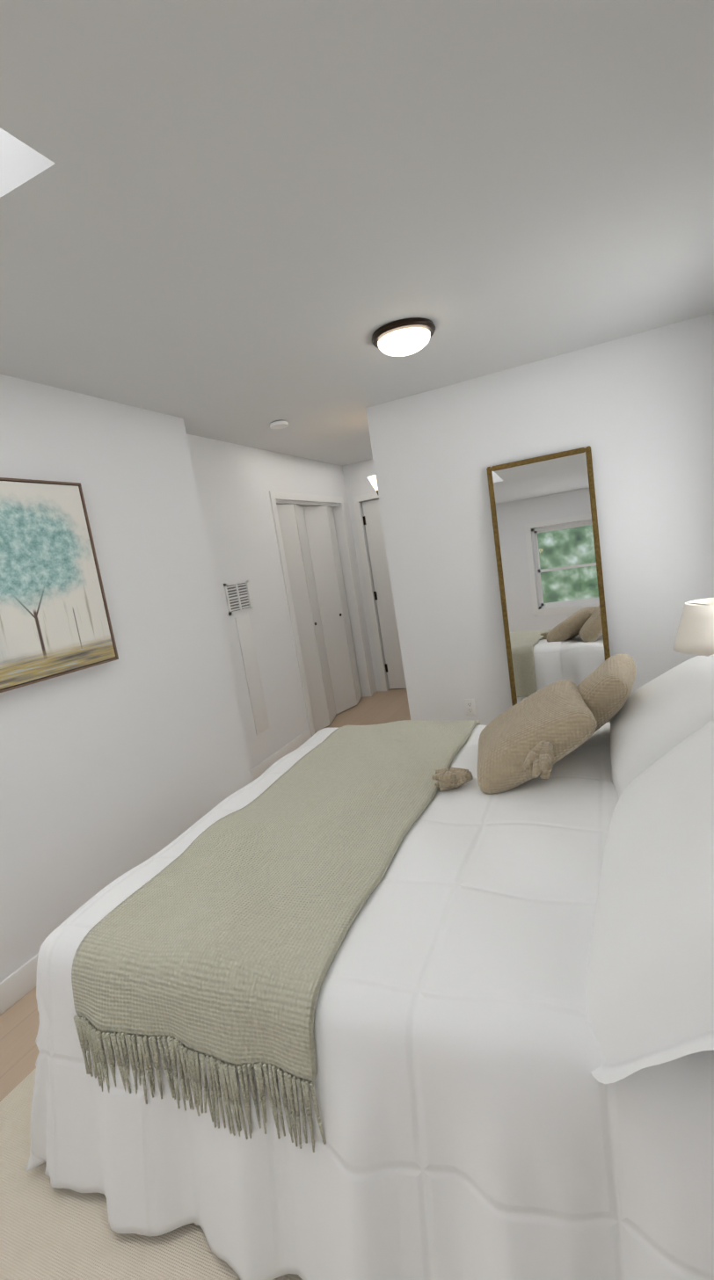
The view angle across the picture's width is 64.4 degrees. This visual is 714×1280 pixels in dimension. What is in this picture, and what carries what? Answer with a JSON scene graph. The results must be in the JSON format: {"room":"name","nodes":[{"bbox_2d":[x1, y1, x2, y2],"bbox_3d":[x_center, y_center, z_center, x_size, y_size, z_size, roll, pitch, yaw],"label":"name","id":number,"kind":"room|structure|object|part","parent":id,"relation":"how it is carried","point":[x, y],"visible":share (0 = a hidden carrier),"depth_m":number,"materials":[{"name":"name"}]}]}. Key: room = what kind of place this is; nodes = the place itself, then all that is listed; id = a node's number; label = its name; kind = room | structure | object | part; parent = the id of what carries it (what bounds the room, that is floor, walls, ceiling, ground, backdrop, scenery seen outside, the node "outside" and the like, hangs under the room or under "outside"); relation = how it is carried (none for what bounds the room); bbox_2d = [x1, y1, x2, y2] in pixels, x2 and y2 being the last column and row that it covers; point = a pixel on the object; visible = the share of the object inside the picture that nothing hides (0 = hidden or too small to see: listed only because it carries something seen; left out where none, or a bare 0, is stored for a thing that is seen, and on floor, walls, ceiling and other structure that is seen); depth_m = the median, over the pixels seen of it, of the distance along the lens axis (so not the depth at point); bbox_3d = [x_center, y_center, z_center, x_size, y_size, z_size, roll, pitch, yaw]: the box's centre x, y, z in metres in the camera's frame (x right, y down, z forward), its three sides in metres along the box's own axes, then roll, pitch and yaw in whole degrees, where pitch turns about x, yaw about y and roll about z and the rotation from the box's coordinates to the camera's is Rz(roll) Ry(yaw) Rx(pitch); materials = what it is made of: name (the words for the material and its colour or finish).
{"room":"bedroom","nodes":[
{"label":"bedroom","id":0,"kind":"room"},
{"bbox_2d":[0,373,251,981],"bbox_3d":[-1.921,0.337,1.514,0.370,2.440,4.650,-5,9,24],"label":"wall","id":1,"kind":"structure","parent":0,"point":[134,754],"depth_m":2.78,"materials":[{"name":"white paint"}]},
{"bbox_2d":[0,952,38,1015],"bbox_3d":[-1.541,1.447,1.667,0.012,0.110,4.500,-5,9,24],"label":"baseboard","id":2,"kind":"structure","parent":1,"relation":"attached to","point":[18,984],"depth_m":2.19,"materials":[{"name":"white"}]},
{"bbox_2d":[0,477,118,692],"bbox_3d":[-1.399,-0.229,2.273,0.043,0.831,0.886,-5,9,24],"label":"framed picture","id":3,"kind":"object","parent":1,"relation":"attached to","point":[54,619],"visible":1,"depth_m":2.42,"materials":[{"name":"multicoloured paper"}]},
{"bbox_2d":[0,688,410,1101],"bbox_3d":[0.219,1.179,2.372,3.410,0.100,7.550,-5,9,24],"label":"floor","id":4,"kind":"structure","parent":0,"point":[19,1025],"depth_m":2.10,"materials":[{"name":"brown wood"}]},
{"bbox_2d":[0,1068,302,1279],"bbox_3d":[0.058,1.204,1.976,1.920,0.012,3.000,-5,9,24],"label":"rug","id":5,"kind":"object","parent":4,"relation":"on","point":[47,1232],"depth_m":1.32,"materials":[{"name":"beige carpet"}]},
{"bbox_2d":[25,654,713,1279],"bbox_3d":[0.366,0.574,1.847,2.261,1.159,2.022,-5,9,24],"label":"bed","id":6,"kind":"object","parent":5,"relation":"on","point":[412,1000],"visible":1,"depth_m":1.18,"materials":[{"name":"white fabric"}]},
{"bbox_2d":[70,720,493,1083],"bbox_3d":[-0.020,0.733,2.080,0.673,0.424,1.887,-5,9,24],"label":"throw","id":7,"kind":"object","parent":6,"relation":"on","point":[221,968],"depth_m":1.38,"materials":[{"name":"green fabric"}]},
{"bbox_2d":[582,691,713,1084],"bbox_3d":[0.716,0.415,1.133,0.513,0.455,0.963,-5,9,24],"label":"pillow","id":8,"kind":"object","parent":6,"relation":"on","point":[648,854],"depth_m":0.94,"materials":[{"name":"white fabric"}]},
{"bbox_2d":[604,654,713,799],"bbox_3d":[1.066,0.267,1.929,0.438,0.335,0.772,-5,9,24],"label":"pillow","id":9,"kind":"object","parent":6,"relation":"on","point":[645,723],"depth_m":1.81,"materials":[{"name":"white fabric"}]},
{"bbox_2d":[486,445,610,722],"bbox_3d":[1.203,-0.157,3.485,0.600,1.899,0.116,-5,9,24],"label":"floor mirror","id":10,"kind":"object","parent":4,"relation":"on","point":[543,509],"visible":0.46,"depth_m":3.45,"materials":[{"name":"gold metal"}]},
{"bbox_3d":[1.698,0.562,2.660,0.408,0.575,0.408,-5,9,24],"label":"nightstand","id":11,"kind":"object","parent":4,"relation":"on","visible":0},
{"bbox_2d":[673,597,713,654],"bbox_3d":[1.651,0.061,2.608,0.340,0.485,0.340,-5,9,24],"label":"lamp","id":12,"kind":"object","parent":11,"relation":"on","point":[694,635],"visible":0.69,"depth_m":2.53,"materials":[{"name":"white fabric"}]},
{"bbox_2d":[186,433,376,770],"bbox_3d":[-0.530,-0.373,4.952,0.120,2.440,2.900,-5,9,24],"label":"wall","id":13,"kind":"structure","parent":0,"point":[236,483],"depth_m":4.37,"materials":[{"name":"white paint"}]},
{"bbox_2d":[223,580,269,734],"bbox_3d":[-0.783,0.131,4.136,0.012,1.120,0.280,-5,9,24],"label":"air vent","id":14,"kind":"object","parent":13,"relation":"in","point":[237,595],"visible":0.98,"depth_m":4.13,"materials":[{"name":"white plastic"}]},
{"bbox_3d":[-0.851,-0.309,4.072,0.012,0.220,0.280,-5,9,24],"label":"frame","id":15,"kind":"part","parent":14,"relation":"part of","materials":[{"name":"white plastic"}]},
{"bbox_3d":[-0.764,0.253,4.158,0.008,0.870,0.170,-5,9,24],"label":"vent heater panel","id":16,"kind":"part","parent":14,"relation":"part of","materials":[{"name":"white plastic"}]},
{"bbox_2d":[249,728,311,781],"bbox_3d":[-0.630,0.925,4.314,0.012,0.110,1.180,-5,9,24],"label":"baseboard","id":17,"kind":"structure","parent":13,"relation":"attached to","point":[258,770],"depth_m":4.38,"materials":[{"name":"white wood"}]},
{"bbox_2d":[276,503,361,732],"bbox_3d":[-0.320,-0.259,5.384,0.112,2.008,1.278,-5,9,24],"label":"bifold closet door","id":18,"kind":"structure","parent":13,"relation":"in","point":[310,547],"depth_m":5.36,"materials":[{"name":"white wood"}]},
{"bbox_2d":[269,490,372,736],"bbox_3d":[-0.318,-0.298,5.376,0.125,2.110,1.420,-5,9,24],"label":"trim","id":19,"kind":"structure","parent":13,"relation":"attached to","point":[290,498],"depth_m":4.85,"materials":[{"name":"white wood"}]},
{"bbox_2d":[0,0,713,465],"bbox_3d":[-0.167,-1.306,2.015,3.410,0.100,7.550,-5,9,24],"label":"ceiling","id":20,"kind":"structure","parent":0,"point":[243,221],"depth_m":1.54,"materials":[{"name":"white paint"}]},
{"bbox_2d":[0,127,13,144],"bbox_3d":[-1.219,-1.197,0.974,0.780,0.300,0.970,-5,9,24],"label":"skylight","id":21,"kind":"object","parent":20,"relation":"attached to","point":[4,135],"depth_m":1.31,"materials":[{"name":"white paint"}]},
{"bbox_2d":[269,420,288,429],"bbox_3d":[-0.519,-1.438,3.779,0.124,0.030,0.124,-5,9,24],"label":"smoke detector","id":22,"kind":"object","parent":20,"relation":"attached to","point":[279,425],"visible":1,"depth_m":3.74,"materials":[{"name":"white plastic"}]},
{"bbox_2d":[371,317,435,356],"bbox_3d":[0.213,-1.344,2.558,0.290,0.093,0.290,-5,9,24],"label":"ceiling light","id":23,"kind":"object","parent":20,"relation":"attached to","point":[404,337],"visible":1,"depth_m":2.48,"materials":[{"name":"white glass"}]},
{"bbox_2d":[341,458,389,690],"bbox_3d":[0.529,-0.676,5.916,1.060,2.440,0.080,-5,9,24],"label":"wall","id":24,"kind":"structure","parent":0,"point":[357,481],"depth_m":6.00,"materials":[{"name":"white paint"}]},
{"bbox_2d":[352,492,387,691],"bbox_3d":[0.536,-0.505,5.896,0.920,2.110,0.015,-5,9,24],"label":"door frame","id":25,"kind":"structure","parent":24,"relation":"attached to","point":[357,499],"depth_m":6.04,"materials":[{"name":"white wood"}]},
{"bbox_2d":[361,499,406,689],"bbox_3d":[0.547,-0.481,5.929,0.786,2.026,0.093,-5,9,24],"label":"hall door","id":26,"kind":"structure","parent":24,"relation":"in","point":[382,592],"depth_m":6.05,"materials":[{"name":"white wood"}]},
{"bbox_2d":[365,312,713,725],"bbox_3d":[1.203,-0.445,3.579,2.050,2.440,0.150,-5,9,24],"label":"wall","id":27,"kind":"structure","parent":0,"point":[635,412],"depth_m":3.38,"materials":[{"name":"white paint"}]},
{"bbox_2d":[464,698,476,715],"bbox_3d":[0.772,0.459,3.869,0.072,0.116,0.008,-5,9,24],"label":"electrical outlet","id":28,"kind":"object","parent":27,"relation":"attached to","point":[469,707],"visible":1,"depth_m":3.87,"materials":[{"name":"white plastic"}]},
{"bbox_3d":[0.732,-0.563,4.908,0.120,2.440,1.920,-5,9,24],"label":"wall","id":29,"kind":"structure","parent":0,"visible":0},
{"bbox_2d":[367,474,378,494],"bbox_3d":[0.162,-1.097,4.088,0.150,0.170,0.132,-5,9,24],"label":"sconce","id":30,"kind":"object","parent":29,"relation":"attached to","point":[372,479],"visible":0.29,"depth_m":4.05,"materials":[{"name":"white glass"}]}
]}

